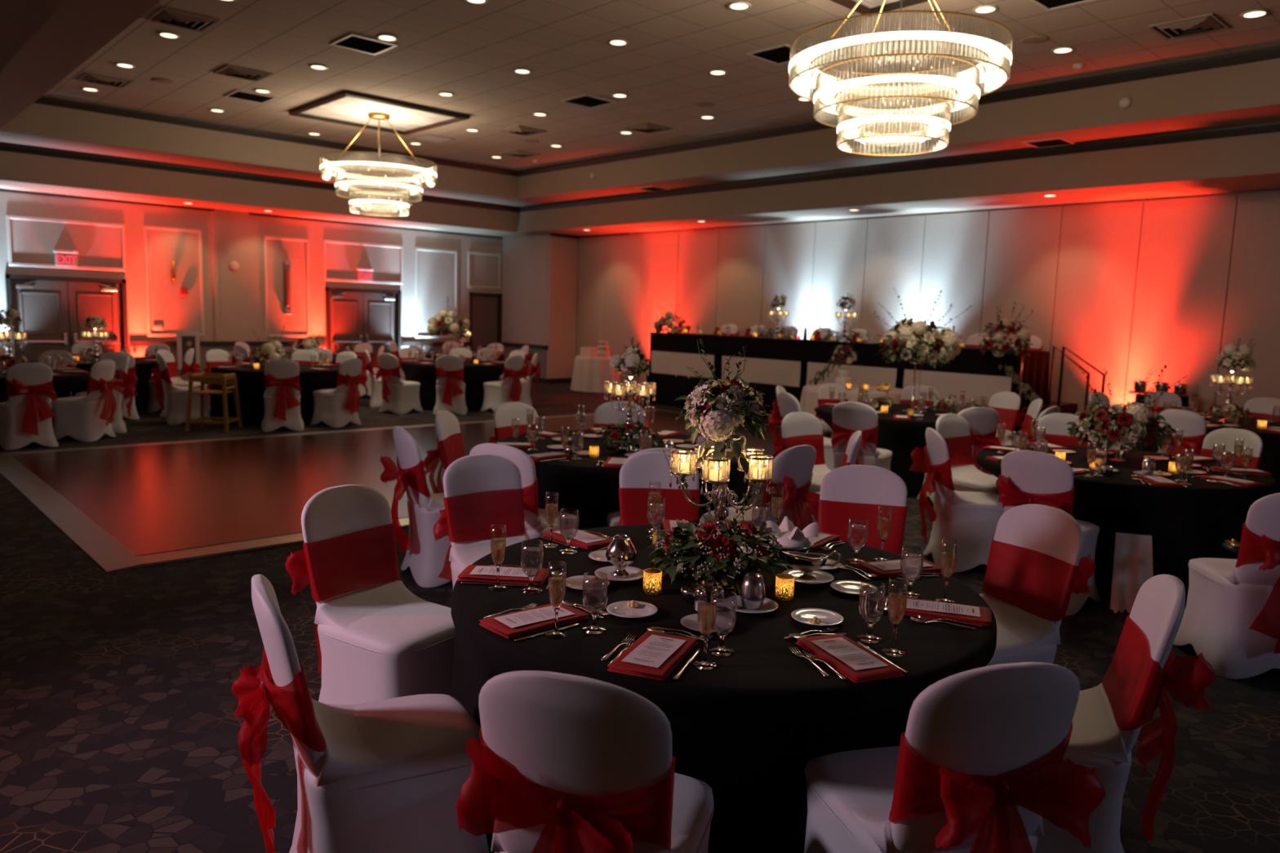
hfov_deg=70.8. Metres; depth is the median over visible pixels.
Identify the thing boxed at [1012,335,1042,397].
banquet chair
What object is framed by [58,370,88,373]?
napkin
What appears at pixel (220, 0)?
recessed light
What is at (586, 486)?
tablecloth
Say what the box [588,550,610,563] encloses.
bread plate
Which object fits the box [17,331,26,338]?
candle cup
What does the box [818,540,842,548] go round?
fork
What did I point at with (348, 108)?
ceiling panel
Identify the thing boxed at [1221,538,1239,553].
clutch bag
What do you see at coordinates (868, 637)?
water goblet
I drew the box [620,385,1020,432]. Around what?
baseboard
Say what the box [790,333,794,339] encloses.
votive candle
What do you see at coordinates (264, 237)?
trim
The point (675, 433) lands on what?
napkin
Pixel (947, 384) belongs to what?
drape
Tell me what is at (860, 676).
napkin
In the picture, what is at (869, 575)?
spoon
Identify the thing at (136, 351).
wall
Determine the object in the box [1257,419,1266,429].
votive candle
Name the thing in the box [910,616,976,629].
fork
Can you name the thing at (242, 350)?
banquet chair
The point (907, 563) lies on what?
menu card
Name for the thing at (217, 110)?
recessed light
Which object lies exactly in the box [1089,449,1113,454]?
bread plate
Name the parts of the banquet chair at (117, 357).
sash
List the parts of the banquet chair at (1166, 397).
sash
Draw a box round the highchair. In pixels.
[185,372,242,432]
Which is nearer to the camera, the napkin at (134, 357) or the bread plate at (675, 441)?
the bread plate at (675, 441)
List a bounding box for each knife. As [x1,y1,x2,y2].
[460,581,528,586]
[513,622,579,641]
[539,457,567,462]
[539,536,577,548]
[657,523,662,533]
[671,648,700,679]
[857,641,908,673]
[1073,473,1090,476]
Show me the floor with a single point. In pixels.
(119, 727)
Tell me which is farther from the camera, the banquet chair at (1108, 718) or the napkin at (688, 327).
the napkin at (688, 327)
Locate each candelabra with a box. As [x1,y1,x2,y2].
[0,326,26,373]
[81,327,109,360]
[453,328,471,346]
[604,373,656,452]
[669,434,773,590]
[768,307,789,338]
[835,308,857,342]
[1209,368,1253,422]
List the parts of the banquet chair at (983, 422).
sash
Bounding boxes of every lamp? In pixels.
[53,249,78,253]
[356,267,373,271]
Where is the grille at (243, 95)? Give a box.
[228,91,272,102]
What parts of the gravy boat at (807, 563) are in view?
handle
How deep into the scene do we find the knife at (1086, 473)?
5.75 m
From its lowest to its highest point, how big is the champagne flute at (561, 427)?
0.215 m
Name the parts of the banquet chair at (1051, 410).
sash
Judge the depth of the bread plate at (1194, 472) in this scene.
5.97 m
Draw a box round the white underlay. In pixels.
[1110,532,1153,613]
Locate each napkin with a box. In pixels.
[51,368,79,370]
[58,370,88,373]
[133,356,153,358]
[139,360,156,361]
[214,366,239,368]
[235,363,253,364]
[306,368,329,370]
[315,364,336,366]
[417,358,435,360]
[417,362,435,364]
[457,564,549,585]
[478,363,496,365]
[479,601,588,639]
[492,442,535,448]
[522,430,564,437]
[528,451,571,461]
[542,527,612,550]
[586,427,609,435]
[603,457,626,467]
[607,631,697,681]
[653,430,682,437]
[662,519,693,536]
[685,325,691,333]
[707,449,749,455]
[713,326,719,335]
[743,328,751,337]
[795,633,904,683]
[809,531,840,551]
[813,331,821,340]
[820,403,835,406]
[850,332,859,342]
[855,557,946,577]
[860,401,879,404]
[893,414,910,420]
[893,595,991,626]
[941,395,961,410]
[982,445,1028,452]
[985,456,1002,462]
[1026,442,1069,449]
[1072,467,1090,475]
[1105,445,1128,453]
[1137,475,1183,487]
[1172,456,1219,462]
[1200,475,1262,487]
[1206,423,1224,428]
[1213,466,1271,475]
[1260,428,1279,433]
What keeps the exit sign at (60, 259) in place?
attached to the wall at (241, 234)
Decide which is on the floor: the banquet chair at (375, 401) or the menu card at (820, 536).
the banquet chair at (375, 401)
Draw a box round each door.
[4,274,128,365]
[324,287,401,368]
[469,292,502,352]
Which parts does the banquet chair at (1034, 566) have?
sash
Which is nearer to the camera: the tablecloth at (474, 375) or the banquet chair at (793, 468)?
the banquet chair at (793, 468)
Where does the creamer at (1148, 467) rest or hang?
on the plate at (1140, 473)
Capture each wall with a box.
[0,191,502,353]
[4,346,546,380]
[502,233,572,364]
[546,235,577,378]
[575,190,1279,434]
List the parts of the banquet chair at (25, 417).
sash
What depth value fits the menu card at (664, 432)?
7.07 m
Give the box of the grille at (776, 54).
[751,45,799,63]
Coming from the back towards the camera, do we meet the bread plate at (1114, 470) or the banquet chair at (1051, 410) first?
the banquet chair at (1051, 410)
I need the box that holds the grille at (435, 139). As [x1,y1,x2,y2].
[414,135,451,142]
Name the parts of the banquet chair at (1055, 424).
sash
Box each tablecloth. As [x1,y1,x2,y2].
[0,367,89,426]
[27,356,158,413]
[209,363,339,425]
[257,352,362,364]
[400,359,505,410]
[425,351,504,374]
[450,524,996,852]
[493,430,751,529]
[648,332,1049,408]
[816,402,998,497]
[975,444,1276,609]
[1134,393,1191,411]
[1137,414,1279,493]
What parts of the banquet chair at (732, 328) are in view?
sash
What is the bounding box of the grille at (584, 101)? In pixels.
[565,96,611,106]
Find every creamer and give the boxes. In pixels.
[662,440,674,448]
[740,572,764,609]
[1141,457,1155,474]
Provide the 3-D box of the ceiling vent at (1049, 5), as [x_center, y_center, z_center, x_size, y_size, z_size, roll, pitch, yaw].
[3.800,-3.848,8.030,0.560,0.015,0.560,-5,10,-42]
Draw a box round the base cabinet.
[1231,406,1244,417]
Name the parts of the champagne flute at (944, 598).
stem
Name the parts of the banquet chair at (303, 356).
sash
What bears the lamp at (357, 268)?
attached to the exit sign at (366, 275)
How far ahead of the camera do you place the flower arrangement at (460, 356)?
15.44 m
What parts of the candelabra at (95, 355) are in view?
stem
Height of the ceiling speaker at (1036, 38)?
0.012 m
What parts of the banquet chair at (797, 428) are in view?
sash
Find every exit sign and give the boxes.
[53,249,78,266]
[356,267,373,281]
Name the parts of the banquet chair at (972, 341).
sash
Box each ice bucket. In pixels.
[1133,380,1147,391]
[1155,382,1169,391]
[1173,382,1187,394]
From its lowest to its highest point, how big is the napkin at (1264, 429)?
0.017 m
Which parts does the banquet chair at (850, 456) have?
sash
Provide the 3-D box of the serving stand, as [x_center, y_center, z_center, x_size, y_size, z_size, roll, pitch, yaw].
[6.981,-0.029,12.098,0.420,0.855,0.720,-5,10,-42]
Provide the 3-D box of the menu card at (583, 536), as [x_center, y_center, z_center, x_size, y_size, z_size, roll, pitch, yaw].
[-0.250,0.450,3.719,0.105,0.002,0.225,-5,10,-42]
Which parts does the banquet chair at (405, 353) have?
sash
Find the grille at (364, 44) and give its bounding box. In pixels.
[334,35,392,53]
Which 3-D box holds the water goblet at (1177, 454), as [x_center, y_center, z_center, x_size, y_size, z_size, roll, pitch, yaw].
[3.398,0.258,5.647,0.076,0.168,0.076,2,7,2]
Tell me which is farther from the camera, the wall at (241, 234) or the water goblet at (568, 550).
the wall at (241, 234)
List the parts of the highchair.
leg, rail, rail, rail, leg, seat, backrest, leg, rail, rail, rail, leg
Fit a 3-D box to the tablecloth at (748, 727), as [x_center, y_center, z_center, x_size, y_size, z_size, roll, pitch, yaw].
[0.258,0.926,3.255,1.847,0.758,1.891,0,7,-14]
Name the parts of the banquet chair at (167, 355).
sash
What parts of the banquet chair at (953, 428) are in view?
sash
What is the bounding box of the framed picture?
[176,331,200,369]
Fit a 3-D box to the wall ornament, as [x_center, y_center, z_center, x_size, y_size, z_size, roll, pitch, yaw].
[-8.987,-3.008,17.360,0.090,0.380,0.090,-5,10,-42]
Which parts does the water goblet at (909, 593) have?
stem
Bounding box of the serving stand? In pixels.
[1128,390,1198,411]
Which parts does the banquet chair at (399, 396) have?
sash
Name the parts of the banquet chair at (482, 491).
sash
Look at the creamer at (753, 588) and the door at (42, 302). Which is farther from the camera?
the door at (42, 302)
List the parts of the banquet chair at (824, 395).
sash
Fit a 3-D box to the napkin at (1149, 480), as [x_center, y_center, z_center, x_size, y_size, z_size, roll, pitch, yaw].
[3.213,0.338,5.570,0.157,0.017,0.295,3,7,9]
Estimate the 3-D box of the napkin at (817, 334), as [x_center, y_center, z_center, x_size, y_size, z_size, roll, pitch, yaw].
[2.896,-1.483,14.751,0.110,0.161,0.084,-5,10,-42]
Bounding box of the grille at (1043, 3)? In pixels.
[1036,0,1085,8]
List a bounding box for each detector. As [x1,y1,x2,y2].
[590,172,595,179]
[1072,62,1084,69]
[1119,96,1132,109]
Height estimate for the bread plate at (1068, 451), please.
0.016 m
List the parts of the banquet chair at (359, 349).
sash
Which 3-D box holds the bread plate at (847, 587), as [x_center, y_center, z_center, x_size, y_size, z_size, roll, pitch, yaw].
[0.743,0.566,3.132,0.162,0.016,0.162,-5,10,-42]
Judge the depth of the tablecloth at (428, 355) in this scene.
18.43 m
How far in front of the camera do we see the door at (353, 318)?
20.15 m
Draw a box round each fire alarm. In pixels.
[180,287,190,294]
[229,261,239,270]
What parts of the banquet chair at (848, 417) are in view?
sash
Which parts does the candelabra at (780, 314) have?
stem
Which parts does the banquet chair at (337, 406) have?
sash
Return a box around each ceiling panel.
[288,90,470,135]
[830,0,928,16]
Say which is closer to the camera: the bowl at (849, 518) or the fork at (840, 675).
the fork at (840, 675)
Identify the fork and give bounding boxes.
[483,602,537,618]
[488,564,540,568]
[555,572,565,586]
[575,603,611,615]
[581,529,613,537]
[600,634,635,660]
[607,639,635,666]
[651,626,713,639]
[783,625,837,639]
[788,646,830,676]
[802,649,847,679]
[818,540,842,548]
[821,542,844,550]
[840,563,871,580]
[873,592,883,613]
[895,574,939,580]
[896,572,942,577]
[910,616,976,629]
[916,614,982,626]
[1204,479,1239,486]
[1210,479,1242,486]
[1232,472,1266,476]
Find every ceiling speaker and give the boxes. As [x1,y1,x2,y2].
[151,77,174,83]
[524,139,539,142]
[696,102,715,106]
[1021,35,1048,44]
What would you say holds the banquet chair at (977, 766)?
on the floor
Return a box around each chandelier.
[320,111,436,216]
[788,0,1012,155]
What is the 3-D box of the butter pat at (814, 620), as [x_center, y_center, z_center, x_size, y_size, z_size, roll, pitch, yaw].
[0.538,0.594,2.767,0.038,0.020,0.037,4,8,19]
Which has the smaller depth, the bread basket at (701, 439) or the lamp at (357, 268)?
the bread basket at (701, 439)
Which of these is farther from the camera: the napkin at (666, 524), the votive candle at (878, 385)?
the votive candle at (878, 385)
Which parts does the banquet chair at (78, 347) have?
sash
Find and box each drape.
[651,351,714,378]
[721,355,800,386]
[806,362,897,387]
[902,368,1011,406]
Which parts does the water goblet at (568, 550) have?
stem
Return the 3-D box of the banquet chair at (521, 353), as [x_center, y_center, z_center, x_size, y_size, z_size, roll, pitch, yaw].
[-2.453,-0.924,16.643,0.530,0.964,0.695,8,9,41]
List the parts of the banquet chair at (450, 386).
sash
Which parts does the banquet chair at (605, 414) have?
sash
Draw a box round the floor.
[0,382,1279,852]
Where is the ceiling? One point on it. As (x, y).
(469, 51)
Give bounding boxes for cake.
[595,341,610,357]
[835,368,851,387]
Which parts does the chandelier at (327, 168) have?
hanging rod, gold frame, gold frame, hanging rod, gold frame, hanging rod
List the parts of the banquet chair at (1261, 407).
sash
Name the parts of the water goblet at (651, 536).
stem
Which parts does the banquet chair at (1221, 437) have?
sash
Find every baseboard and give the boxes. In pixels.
[194,377,572,383]
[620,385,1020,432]
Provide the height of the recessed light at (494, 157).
0.016 m
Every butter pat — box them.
[591,576,601,582]
[626,600,639,607]
[697,622,711,631]
[808,616,821,624]
[862,584,872,591]
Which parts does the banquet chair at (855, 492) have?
sash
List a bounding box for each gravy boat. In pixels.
[605,533,636,577]
[781,551,840,580]
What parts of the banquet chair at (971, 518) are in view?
sash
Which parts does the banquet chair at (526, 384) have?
sash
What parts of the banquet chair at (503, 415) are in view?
sash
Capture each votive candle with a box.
[72,355,79,360]
[253,363,259,369]
[323,358,328,364]
[474,359,478,364]
[589,445,599,457]
[643,568,662,595]
[683,328,687,333]
[717,330,721,335]
[752,332,757,337]
[774,573,794,600]
[777,333,782,338]
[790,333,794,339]
[809,334,813,340]
[830,336,834,341]
[845,382,851,389]
[856,337,861,342]
[863,384,868,391]
[876,383,881,390]
[880,404,888,414]
[882,384,887,391]
[906,408,914,417]
[958,342,964,348]
[1055,450,1066,461]
[1088,457,1101,470]
[1168,461,1180,474]
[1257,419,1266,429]
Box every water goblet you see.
[520,540,543,594]
[527,425,538,450]
[535,415,546,439]
[559,509,578,554]
[571,432,583,459]
[576,412,586,435]
[581,573,608,634]
[646,497,665,539]
[707,591,737,656]
[751,502,769,540]
[845,518,867,564]
[856,581,885,643]
[898,545,923,598]
[1092,448,1106,475]
[1173,453,1189,481]
[1210,443,1225,467]
[1220,451,1235,477]
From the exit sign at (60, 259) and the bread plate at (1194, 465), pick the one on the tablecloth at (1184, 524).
the bread plate at (1194, 465)
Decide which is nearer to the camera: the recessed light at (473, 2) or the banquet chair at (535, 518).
the banquet chair at (535, 518)
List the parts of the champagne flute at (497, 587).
stem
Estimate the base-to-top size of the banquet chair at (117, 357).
0.964 m
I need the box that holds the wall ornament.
[171,260,176,280]
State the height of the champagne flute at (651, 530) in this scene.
0.215 m
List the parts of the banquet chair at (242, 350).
sash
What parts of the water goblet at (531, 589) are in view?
stem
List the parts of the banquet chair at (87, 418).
sash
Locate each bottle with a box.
[803,320,807,339]
[817,321,821,340]
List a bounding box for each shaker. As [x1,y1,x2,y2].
[694,586,706,612]
[711,585,724,611]
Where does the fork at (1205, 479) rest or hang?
on the tablecloth at (1184, 524)
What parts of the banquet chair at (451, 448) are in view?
sash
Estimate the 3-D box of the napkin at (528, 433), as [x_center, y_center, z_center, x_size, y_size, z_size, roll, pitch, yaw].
[-0.733,0.057,6.837,0.295,0.017,0.157,7,9,35]
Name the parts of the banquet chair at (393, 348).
sash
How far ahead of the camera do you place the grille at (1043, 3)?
8.24 m
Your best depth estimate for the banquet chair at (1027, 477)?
5.38 m
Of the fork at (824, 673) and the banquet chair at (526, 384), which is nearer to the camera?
the fork at (824, 673)
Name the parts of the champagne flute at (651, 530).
stem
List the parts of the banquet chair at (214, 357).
sash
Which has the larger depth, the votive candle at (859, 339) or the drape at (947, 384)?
the votive candle at (859, 339)
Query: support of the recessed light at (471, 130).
in the ceiling
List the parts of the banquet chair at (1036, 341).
sash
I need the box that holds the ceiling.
[42,0,1279,170]
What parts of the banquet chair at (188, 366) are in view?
sash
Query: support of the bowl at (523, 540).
on the water goblet at (531, 589)
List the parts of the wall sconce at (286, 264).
lamp shade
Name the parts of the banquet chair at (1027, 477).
sash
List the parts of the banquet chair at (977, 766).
sash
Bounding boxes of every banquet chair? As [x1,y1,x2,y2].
[0,345,8,367]
[0,362,58,449]
[38,350,75,393]
[51,359,124,442]
[71,342,102,356]
[74,355,137,432]
[99,351,139,419]
[143,343,169,376]
[146,348,200,412]
[151,349,210,417]
[151,353,212,425]
[204,349,231,410]
[230,345,250,364]
[231,574,488,852]
[234,342,252,363]
[262,359,303,431]
[284,484,454,704]
[291,349,319,364]
[292,342,314,352]
[309,358,368,427]
[311,348,333,364]
[334,351,356,366]
[353,342,374,369]
[358,345,384,396]
[360,349,402,408]
[375,352,422,414]
[380,426,450,587]
[389,342,402,377]
[398,347,420,380]
[408,345,426,358]
[423,409,465,493]
[433,355,467,414]
[433,453,528,588]
[442,342,461,351]
[448,347,471,359]
[456,671,714,852]
[469,443,577,539]
[475,347,497,361]
[480,355,528,411]
[487,342,504,360]
[488,401,539,443]
[499,350,527,381]
[502,345,533,378]
[519,352,541,406]
[593,401,645,431]
[607,448,697,526]
[618,452,700,525]
[702,444,820,530]
[720,324,739,335]
[749,324,767,337]
[767,385,831,445]
[769,391,834,471]
[772,412,831,492]
[780,326,800,338]
[804,662,1106,852]
[810,430,862,523]
[811,327,831,340]
[813,382,848,438]
[817,464,907,555]
[831,401,892,470]
[845,328,870,342]
[900,384,938,405]
[909,427,1004,573]
[916,407,1002,503]
[923,413,999,531]
[964,333,992,347]
[978,504,1095,666]
[987,391,1025,440]
[992,406,1060,475]
[995,450,1101,616]
[1000,398,1042,445]
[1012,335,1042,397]
[1035,413,1090,446]
[1035,573,1216,852]
[1088,391,1133,449]
[1144,391,1182,413]
[1156,408,1207,456]
[1173,493,1279,679]
[1200,427,1262,469]
[1242,397,1279,420]
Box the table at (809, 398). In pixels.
[800,383,902,420]
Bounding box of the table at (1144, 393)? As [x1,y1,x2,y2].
[1128,390,1198,397]
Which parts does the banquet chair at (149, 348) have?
sash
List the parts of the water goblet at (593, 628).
stem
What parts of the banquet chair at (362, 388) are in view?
sash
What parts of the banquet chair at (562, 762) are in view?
sash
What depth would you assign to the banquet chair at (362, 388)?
16.70 m
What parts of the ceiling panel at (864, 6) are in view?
streaked panel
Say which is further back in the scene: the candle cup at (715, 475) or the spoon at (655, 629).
the candle cup at (715, 475)
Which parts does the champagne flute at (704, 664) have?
stem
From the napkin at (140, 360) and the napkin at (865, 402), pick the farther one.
the napkin at (140, 360)
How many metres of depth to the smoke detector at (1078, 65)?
10.13 m
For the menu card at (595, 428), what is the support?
on the napkin at (590, 429)
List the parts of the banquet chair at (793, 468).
sash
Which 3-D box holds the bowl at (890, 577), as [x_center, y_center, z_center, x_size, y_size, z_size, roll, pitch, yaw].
[0.727,0.497,2.548,0.052,0.135,0.052,-5,10,-42]
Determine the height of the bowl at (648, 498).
0.116 m
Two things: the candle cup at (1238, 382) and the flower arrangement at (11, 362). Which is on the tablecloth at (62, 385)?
the flower arrangement at (11, 362)
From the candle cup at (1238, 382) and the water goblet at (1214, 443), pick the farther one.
the candle cup at (1238, 382)
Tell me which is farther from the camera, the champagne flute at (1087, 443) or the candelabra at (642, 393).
the candelabra at (642, 393)
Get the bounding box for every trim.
[0,120,1279,212]
[0,188,502,238]
[0,340,547,349]
[5,214,126,271]
[33,45,1279,176]
[143,225,204,336]
[211,210,220,341]
[263,235,310,337]
[323,239,403,284]
[414,247,457,337]
[467,251,501,288]
[551,232,629,238]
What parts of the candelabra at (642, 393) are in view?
arm, arm, stem, arm, arm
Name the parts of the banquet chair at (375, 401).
sash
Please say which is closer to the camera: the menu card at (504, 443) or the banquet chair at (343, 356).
the menu card at (504, 443)
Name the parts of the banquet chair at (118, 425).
sash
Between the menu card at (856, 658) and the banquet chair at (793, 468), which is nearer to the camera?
the menu card at (856, 658)
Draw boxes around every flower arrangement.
[0,304,22,325]
[0,336,37,373]
[76,336,117,361]
[82,315,107,329]
[245,324,293,365]
[293,332,323,350]
[426,296,468,339]
[447,353,468,363]
[448,344,475,354]
[461,318,470,330]
[595,402,664,453]
[608,335,651,377]
[646,450,791,595]
[653,303,686,333]
[673,337,772,478]
[758,326,776,337]
[768,293,786,308]
[776,327,795,337]
[808,342,857,385]
[823,328,842,340]
[835,292,856,309]
[843,329,863,342]
[867,390,897,412]
[872,287,974,413]
[930,391,961,414]
[977,302,1039,402]
[1062,364,1186,461]
[1197,383,1257,424]
[1214,337,1256,371]
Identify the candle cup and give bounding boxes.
[0,332,6,339]
[1,331,12,338]
[13,332,23,339]
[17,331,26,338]
[84,331,93,337]
[97,331,105,337]
[102,331,109,337]
[604,381,617,393]
[612,382,626,395]
[622,380,636,392]
[635,383,649,396]
[642,382,656,394]
[670,448,697,475]
[693,444,718,469]
[701,455,730,483]
[737,447,764,472]
[744,453,773,481]
[783,311,789,315]
[1209,373,1222,382]
[1214,374,1226,383]
[1226,374,1238,382]
[1234,375,1246,384]
[1241,375,1253,384]
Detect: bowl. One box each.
[490,525,506,564]
[520,540,543,573]
[545,492,558,524]
[547,561,566,608]
[564,445,575,454]
[582,573,608,613]
[646,497,665,525]
[680,583,703,604]
[697,586,717,636]
[709,591,737,635]
[770,487,783,517]
[847,518,867,549]
[857,581,885,622]
[887,577,907,624]
[900,545,923,580]
[940,538,957,577]
[1099,465,1113,475]
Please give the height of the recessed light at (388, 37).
0.016 m
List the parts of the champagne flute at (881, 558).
stem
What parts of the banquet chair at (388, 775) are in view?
sash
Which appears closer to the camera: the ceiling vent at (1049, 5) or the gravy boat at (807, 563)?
the gravy boat at (807, 563)
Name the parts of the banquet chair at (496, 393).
sash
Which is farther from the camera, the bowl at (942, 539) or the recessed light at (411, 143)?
the recessed light at (411, 143)
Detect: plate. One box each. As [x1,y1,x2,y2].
[152,323,163,330]
[546,444,566,449]
[551,436,573,441]
[562,575,609,591]
[574,450,589,455]
[582,434,602,438]
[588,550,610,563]
[594,565,643,582]
[606,600,657,618]
[662,439,684,443]
[675,444,693,448]
[680,613,733,632]
[723,595,778,613]
[736,546,759,555]
[782,568,834,585]
[791,608,844,626]
[817,559,840,570]
[830,580,877,595]
[912,413,924,417]
[913,406,928,408]
[1052,448,1075,453]
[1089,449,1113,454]
[1091,467,1118,472]
[1133,471,1162,475]
[1143,455,1168,460]
[1150,471,1171,476]
[1179,468,1206,474]
[1180,462,1201,467]
[1222,423,1240,426]
[1266,426,1279,429]
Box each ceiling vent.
[77,71,133,88]
[146,6,219,32]
[213,64,273,81]
[223,89,277,103]
[328,33,398,55]
[411,133,455,143]
[498,125,546,136]
[499,149,541,157]
[560,93,616,108]
[622,122,672,133]
[634,185,671,191]
[746,43,804,65]
[1022,137,1077,148]
[1030,0,1093,10]
[1147,13,1231,39]
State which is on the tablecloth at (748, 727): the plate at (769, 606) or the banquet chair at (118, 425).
the plate at (769, 606)
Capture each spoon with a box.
[546,570,562,589]
[561,600,603,618]
[646,627,703,640]
[789,633,846,638]
[844,564,877,577]
[879,595,891,610]
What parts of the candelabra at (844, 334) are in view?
stem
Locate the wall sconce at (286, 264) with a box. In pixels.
[282,260,290,315]
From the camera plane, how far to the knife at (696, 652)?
2.43 m
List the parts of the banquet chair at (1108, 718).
sash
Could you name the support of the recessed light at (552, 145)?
in the ceiling
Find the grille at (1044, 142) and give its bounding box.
[1027,138,1071,146]
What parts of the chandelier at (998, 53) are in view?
hanging rod, hanging rod, gold frame, gold frame, gold frame, hanging rod, hanging rod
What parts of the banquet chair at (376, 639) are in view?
sash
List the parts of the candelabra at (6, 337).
arm, stem, arm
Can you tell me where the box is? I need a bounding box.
[579,346,595,356]
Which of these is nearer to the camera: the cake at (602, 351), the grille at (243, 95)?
the grille at (243, 95)
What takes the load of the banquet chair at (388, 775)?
on the floor
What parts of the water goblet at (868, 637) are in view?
stem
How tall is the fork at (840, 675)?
0.010 m
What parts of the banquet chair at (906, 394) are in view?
sash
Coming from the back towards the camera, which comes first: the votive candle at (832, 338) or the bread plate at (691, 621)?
the votive candle at (832, 338)
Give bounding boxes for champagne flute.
[488,525,507,591]
[525,408,533,437]
[542,492,559,547]
[544,561,567,639]
[559,426,569,461]
[645,482,661,533]
[692,586,717,670]
[768,487,783,537]
[872,506,891,561]
[881,577,907,657]
[934,538,957,603]
[995,423,1005,453]
[1083,443,1096,477]
[1180,448,1194,484]
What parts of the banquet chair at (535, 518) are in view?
sash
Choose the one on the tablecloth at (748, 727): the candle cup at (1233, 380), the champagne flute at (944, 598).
the champagne flute at (944, 598)
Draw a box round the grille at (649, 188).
[640,186,666,191]
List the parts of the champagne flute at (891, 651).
stem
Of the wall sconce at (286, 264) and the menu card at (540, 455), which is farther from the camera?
the wall sconce at (286, 264)
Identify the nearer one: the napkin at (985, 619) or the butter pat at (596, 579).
the napkin at (985, 619)
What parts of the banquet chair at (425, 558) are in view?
sash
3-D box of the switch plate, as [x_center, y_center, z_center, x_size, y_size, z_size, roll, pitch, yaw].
[-9.264,-1.913,17.318,0.180,0.130,0.027,-5,10,-42]
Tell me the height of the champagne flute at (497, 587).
0.215 m
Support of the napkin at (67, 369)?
on the tablecloth at (62, 385)
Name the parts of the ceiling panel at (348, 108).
streaked panel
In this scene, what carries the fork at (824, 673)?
on the tablecloth at (748, 727)
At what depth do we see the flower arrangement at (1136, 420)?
6.26 m
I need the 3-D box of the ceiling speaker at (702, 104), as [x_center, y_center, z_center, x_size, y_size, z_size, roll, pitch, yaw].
[0.923,-4.514,12.632,0.270,0.012,0.270,-5,10,-42]
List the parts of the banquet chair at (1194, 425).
sash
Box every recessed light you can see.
[80,87,99,91]
[115,62,135,68]
[157,31,180,39]
[208,108,225,112]
[219,0,235,1]
[253,88,271,93]
[307,132,321,135]
[308,64,328,70]
[376,34,397,41]
[408,142,422,145]
[437,92,453,97]
[464,0,488,4]
[465,128,479,132]
[490,155,502,158]
[513,68,531,74]
[532,112,547,116]
[550,144,562,147]
[607,39,628,45]
[611,93,627,97]
[619,130,633,134]
[699,115,715,119]
[708,69,727,75]
[727,1,751,10]
[796,96,813,101]
[972,4,998,13]
[1042,194,1057,196]
[1051,46,1074,53]
[1240,8,1269,18]
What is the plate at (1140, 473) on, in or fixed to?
on the tablecloth at (1184, 524)
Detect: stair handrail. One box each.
[1048,346,1090,410]
[1057,346,1106,407]
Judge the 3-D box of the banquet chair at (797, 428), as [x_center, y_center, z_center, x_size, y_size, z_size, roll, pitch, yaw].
[1.394,0.397,7.013,0.530,0.964,0.720,-3,9,-35]
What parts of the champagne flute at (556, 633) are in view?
stem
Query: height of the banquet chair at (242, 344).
0.964 m
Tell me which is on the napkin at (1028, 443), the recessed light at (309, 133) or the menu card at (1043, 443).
the menu card at (1043, 443)
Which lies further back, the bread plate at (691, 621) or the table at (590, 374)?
the table at (590, 374)
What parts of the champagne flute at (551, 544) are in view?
stem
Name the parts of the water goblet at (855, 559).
stem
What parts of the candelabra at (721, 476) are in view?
arm, arm, arm, stem, arm, arm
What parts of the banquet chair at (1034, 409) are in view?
sash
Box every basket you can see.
[696,433,715,450]
[765,515,818,555]
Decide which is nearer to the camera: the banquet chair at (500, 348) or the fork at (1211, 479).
the fork at (1211, 479)
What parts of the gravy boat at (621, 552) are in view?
handle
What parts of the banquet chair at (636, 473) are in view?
sash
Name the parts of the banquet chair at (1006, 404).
sash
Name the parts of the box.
lid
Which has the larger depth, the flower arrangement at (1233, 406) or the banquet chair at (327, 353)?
the banquet chair at (327, 353)
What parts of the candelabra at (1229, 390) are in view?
arm, arm, stem, arm, arm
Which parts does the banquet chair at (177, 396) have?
sash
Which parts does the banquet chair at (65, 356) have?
sash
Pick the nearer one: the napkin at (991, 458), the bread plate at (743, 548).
the bread plate at (743, 548)
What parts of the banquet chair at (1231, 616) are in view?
sash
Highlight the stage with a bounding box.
[645,371,1077,438]
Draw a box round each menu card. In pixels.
[469,565,537,577]
[493,604,573,627]
[497,442,530,444]
[528,452,563,457]
[530,430,557,435]
[552,528,606,542]
[591,427,604,431]
[607,457,626,464]
[621,635,685,667]
[654,430,674,435]
[669,520,688,531]
[808,533,831,542]
[810,637,888,670]
[869,559,933,570]
[896,415,907,417]
[906,599,980,617]
[989,445,1022,450]
[1034,442,1062,447]
[1071,467,1083,471]
[1110,445,1124,450]
[1143,475,1177,483]
[1179,456,1212,459]
[1210,475,1254,483]
[1220,466,1262,471]
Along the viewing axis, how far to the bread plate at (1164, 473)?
5.83 m
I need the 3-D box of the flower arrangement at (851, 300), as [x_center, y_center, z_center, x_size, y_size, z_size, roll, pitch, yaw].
[3.279,-1.989,14.312,0.323,0.280,0.318,3,7,10]
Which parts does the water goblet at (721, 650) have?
stem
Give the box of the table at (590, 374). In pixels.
[570,355,621,392]
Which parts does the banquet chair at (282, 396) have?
sash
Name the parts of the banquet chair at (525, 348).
sash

